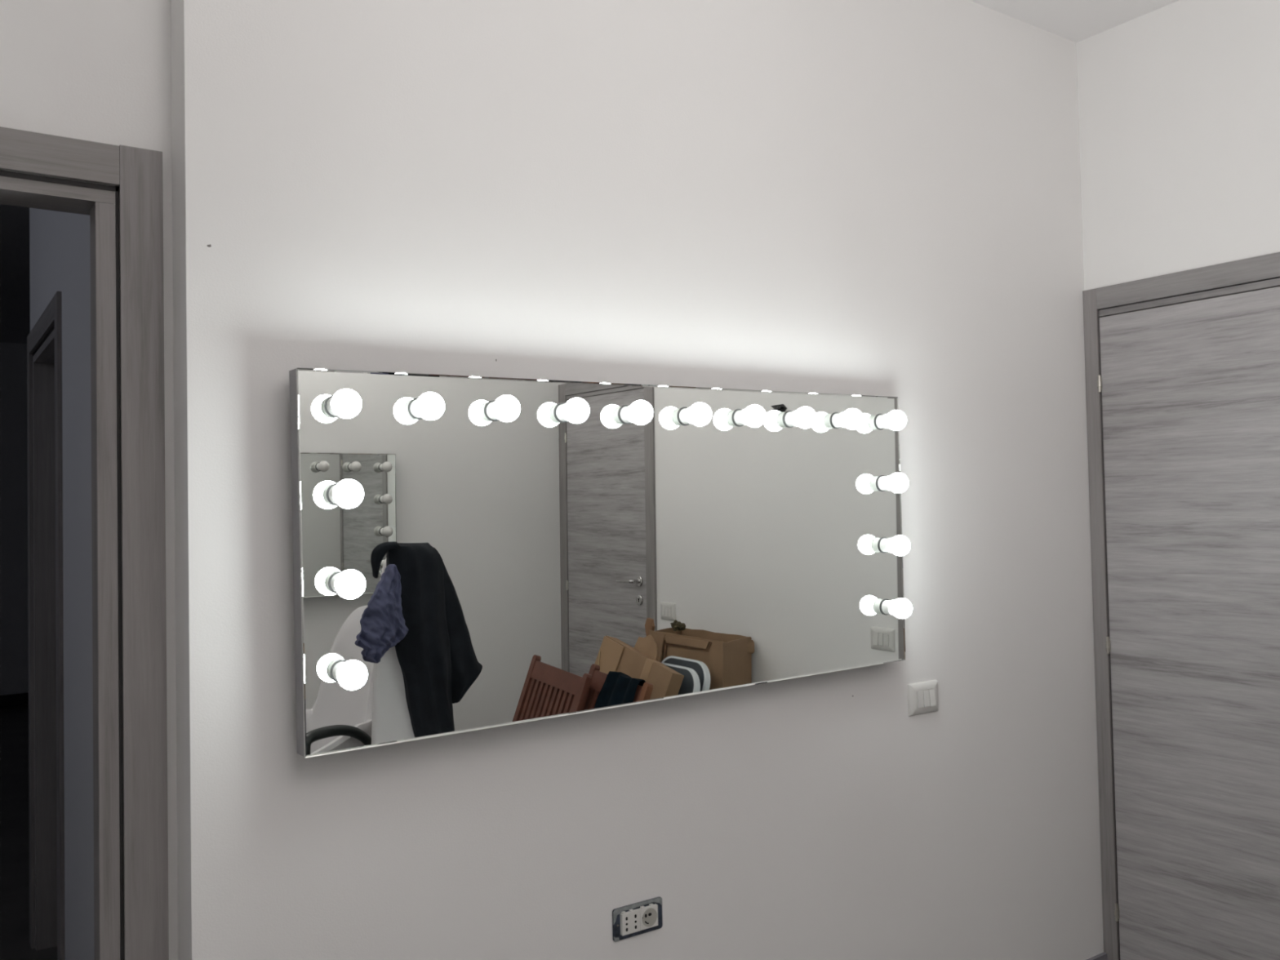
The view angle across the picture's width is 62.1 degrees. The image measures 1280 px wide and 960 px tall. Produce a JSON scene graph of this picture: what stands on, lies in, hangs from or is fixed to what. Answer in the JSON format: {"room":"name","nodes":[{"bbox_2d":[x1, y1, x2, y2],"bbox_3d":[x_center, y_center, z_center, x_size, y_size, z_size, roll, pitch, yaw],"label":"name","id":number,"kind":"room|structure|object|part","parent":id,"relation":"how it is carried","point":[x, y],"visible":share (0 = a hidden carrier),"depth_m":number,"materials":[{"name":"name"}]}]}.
{"room":"dressing room","nodes":[
{"label":"dressing room","id":0,"kind":"room"},
{"bbox_2d":[0,342,28,695],"bbox_3d":[-5.341,0.360,8.594,6.200,2.964,0.100,0,-2,-35],"label":"wall","id":1,"kind":"structure","parent":0,"point":[14,632],"depth_m":8.69,"materials":[{"name":"paint"}]},
{"bbox_2d":[0,692,28,707],"bbox_3d":[-5.280,1.790,8.508,6.200,0.100,0.012,0,-2,-35],"label":"baseboard","id":2,"kind":"structure","parent":1,"relation":"attached to","point":[20,699],"depth_m":8.64,"materials":[{"name":"black plastic"}]},
{"bbox_2d":[0,705,57,959],"bbox_3d":[-3.078,1.755,5.327,6.400,0.100,7.948,0,-2,-35],"label":"floor","id":3,"kind":"structure","parent":0,"point":[15,944],"depth_m":5.03,"materials":[{"name":"black"}]},
{"bbox_2d":[29,207,93,959],"bbox_3d":[-1.526,0.124,2.974,0.120,2.964,2.203,0,-2,-35],"label":"wall","id":4,"kind":"structure","parent":0,"point":[60,260],"depth_m":2.85,"materials":[{"name":"paint"}]},
{"bbox_2d":[26,291,65,959],"bbox_3d":[-1.875,0.547,3.468,0.132,2.160,0.915,0,-2,-35],"label":"door frame","id":5,"kind":"structure","parent":4,"relation":"in","point":[44,369],"depth_m":3.74,"materials":[{"name":"laminate"}]},
{"bbox_2d":[0,0,177,959],"bbox_3d":[-1.444,0.084,1.607,1.356,2.964,0.140,0,-2,-35],"label":"wall","id":6,"kind":"structure","parent":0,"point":[100,71],"depth_m":1.91,"materials":[{"name":"paint"}]},
{"bbox_2d":[0,126,168,959],"bbox_3d":[-1.279,0.485,1.706,0.936,2.160,0.167,0,-2,-35],"label":"door frame","id":7,"kind":"structure","parent":6,"relation":"attached to","point":[129,619],"depth_m":1.88,"materials":[{"name":"laminate"}]},
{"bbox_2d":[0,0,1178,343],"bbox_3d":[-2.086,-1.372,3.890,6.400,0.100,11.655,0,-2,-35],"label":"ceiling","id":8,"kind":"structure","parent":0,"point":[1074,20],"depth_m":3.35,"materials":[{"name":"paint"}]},
{"bbox_2d":[170,0,1103,959],"bbox_3d":[0.253,0.080,2.714,2.695,2.964,0.252,0,-2,-35],"label":"wall","id":9,"kind":"structure","parent":0,"point":[868,197],"depth_m":2.43,"materials":[{"name":"paint"}]},
{"bbox_2d":[288,367,912,758],"bbox_3d":[0.047,0.136,2.324,1.587,0.725,0.155,-1,-1,-35],"label":"vanity mirror","id":10,"kind":"object","parent":9,"relation":"attached to","point":[470,553],"visible":1,"depth_m":2.19,"materials":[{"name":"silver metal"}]},
{"bbox_3d":[0.029,0.136,2.349,1.570,0.687,0.043,-1,-1,-35],"label":"frame","id":11,"kind":"part","parent":10,"relation":"part of","materials":[{"name":"silver metal"}]},
{"bbox_3d":[-0.518,-0.135,1.877,0.052,0.052,0.054,-1,-1,-35],"label":"light bulb","id":12,"kind":"part","parent":10,"relation":"part of","materials":[{"name":"white glass"}]},
{"bbox_3d":[-0.514,0.025,1.874,0.052,0.052,0.054,-1,-1,-35],"label":"light bulb","id":13,"kind":"part","parent":10,"relation":"part of","materials":[{"name":"white glass"}]},
{"bbox_3d":[-0.510,0.184,1.872,0.052,0.052,0.054,-1,-1,-35],"label":"light bulb","id":14,"kind":"part","parent":10,"relation":"part of","materials":[{"name":"white glass"}]},
{"bbox_3d":[-0.506,0.343,1.869,0.052,0.052,0.054,-1,-1,-35],"label":"light bulb","id":15,"kind":"part","parent":10,"relation":"part of","materials":[{"name":"white glass"}]},
{"bbox_3d":[-0.388,-0.137,1.969,0.052,0.052,0.054,-1,-1,-35],"label":"light bulb","id":16,"kind":"part","parent":10,"relation":"part of","materials":[{"name":"white glass"}]},
{"bbox_3d":[-0.258,-0.138,2.061,0.052,0.052,0.054,-1,-1,-35],"label":"light bulb","id":17,"kind":"part","parent":10,"relation":"part of","materials":[{"name":"white glass"}]},
{"bbox_3d":[-0.129,-0.140,2.152,0.052,0.052,0.054,-1,-1,-35],"label":"light bulb","id":18,"kind":"part","parent":10,"relation":"part of","materials":[{"name":"white glass"}]},
{"bbox_3d":[0.001,-0.142,2.244,0.052,0.052,0.054,-1,-1,-35],"label":"light bulb","id":19,"kind":"part","parent":10,"relation":"part of","materials":[{"name":"white glass"}]},
{"bbox_3d":[0.131,-0.144,2.336,0.052,0.052,0.054,-1,-1,-35],"label":"light bulb","id":20,"kind":"part","parent":10,"relation":"part of","materials":[{"name":"white glass"}]},
{"bbox_3d":[0.261,-0.146,2.428,0.052,0.052,0.054,-1,-1,-35],"label":"light bulb","id":21,"kind":"part","parent":10,"relation":"part of","materials":[{"name":"white glass"}]},
{"bbox_3d":[0.391,-0.148,2.520,0.052,0.052,0.054,-1,-1,-35],"label":"light bulb","id":22,"kind":"part","parent":10,"relation":"part of","materials":[{"name":"white glass"}]},
{"bbox_3d":[0.521,-0.150,2.612,0.052,0.052,0.054,-1,-1,-35],"label":"light bulb","id":23,"kind":"part","parent":10,"relation":"part of","materials":[{"name":"white glass"}]},
{"bbox_3d":[0.651,-0.152,2.704,0.052,0.052,0.054,-1,-1,-35],"label":"light bulb","id":24,"kind":"part","parent":10,"relation":"part of","materials":[{"name":"white glass"}]},
{"bbox_3d":[0.655,0.007,2.701,0.052,0.052,0.054,-1,-1,-35],"label":"light bulb","id":25,"kind":"part","parent":10,"relation":"part of","materials":[{"name":"white glass"}]},
{"bbox_3d":[0.659,0.166,2.699,0.052,0.052,0.054,-1,-1,-35],"label":"light bulb","id":26,"kind":"part","parent":10,"relation":"part of","materials":[{"name":"white glass"}]},
{"bbox_3d":[0.663,0.325,2.696,0.052,0.052,0.054,-1,-1,-35],"label":"light bulb","id":27,"kind":"part","parent":10,"relation":"part of","materials":[{"name":"white glass"}]},
{"bbox_2d":[612,896,662,942],"bbox_3d":[-0.002,0.966,2.338,0.131,0.069,0.013,0,-2,-35],"label":"power socket","id":28,"kind":"object","parent":9,"relation":"attached to","point":[628,921],"visible":1,"depth_m":2.33,"materials":[{"name":"plastic"}]},
{"bbox_2d":[638,903,657,930],"bbox_3d":[0.018,0.965,2.351,0.048,0.048,0.009,0,-2,-35],"label":"outlet","id":29,"kind":"object","parent":28,"relation":"attached to","point":[647,913],"depth_m":2.35,"materials":[{"name":"grey plastic"}]},
{"bbox_2d":[907,680,938,716],"bbox_3d":[0.775,0.593,2.890,0.118,0.086,0.018,0,-2,-35],"label":"light switch","id":30,"kind":"object","parent":9,"relation":"attached to","point":[922,696],"visible":1,"depth_m":2.88,"materials":[{"name":"white plastic"}]},
{"bbox_2d":[1086,951,1106,959],"bbox_3d":[0.353,1.518,2.562,2.683,0.078,0.012,0,-2,-35],"label":"baseboard","id":31,"kind":"structure","parent":9,"relation":"attached to","point":[1103,956],"depth_m":3.30,"materials":[{"name":"grey wood"}]},
{"bbox_2d":[1075,0,1279,290],"bbox_3d":[2.445,0.017,2.047,0.150,2.964,3.567,0,-2,-35],"label":"wall","id":32,"kind":"structure","parent":0,"point":[1179,101],"depth_m":3.15,"materials":[{"name":"paint"}]},
{"bbox_2d":[1082,252,1279,959],"bbox_3d":[1.707,0.462,3.011,0.168,2.160,0.886,0,-2,-35],"label":"door","id":33,"kind":"structure","parent":32,"relation":"in","point":[1182,369],"depth_m":3.12,"materials":[{"name":"laminate"}]}
]}

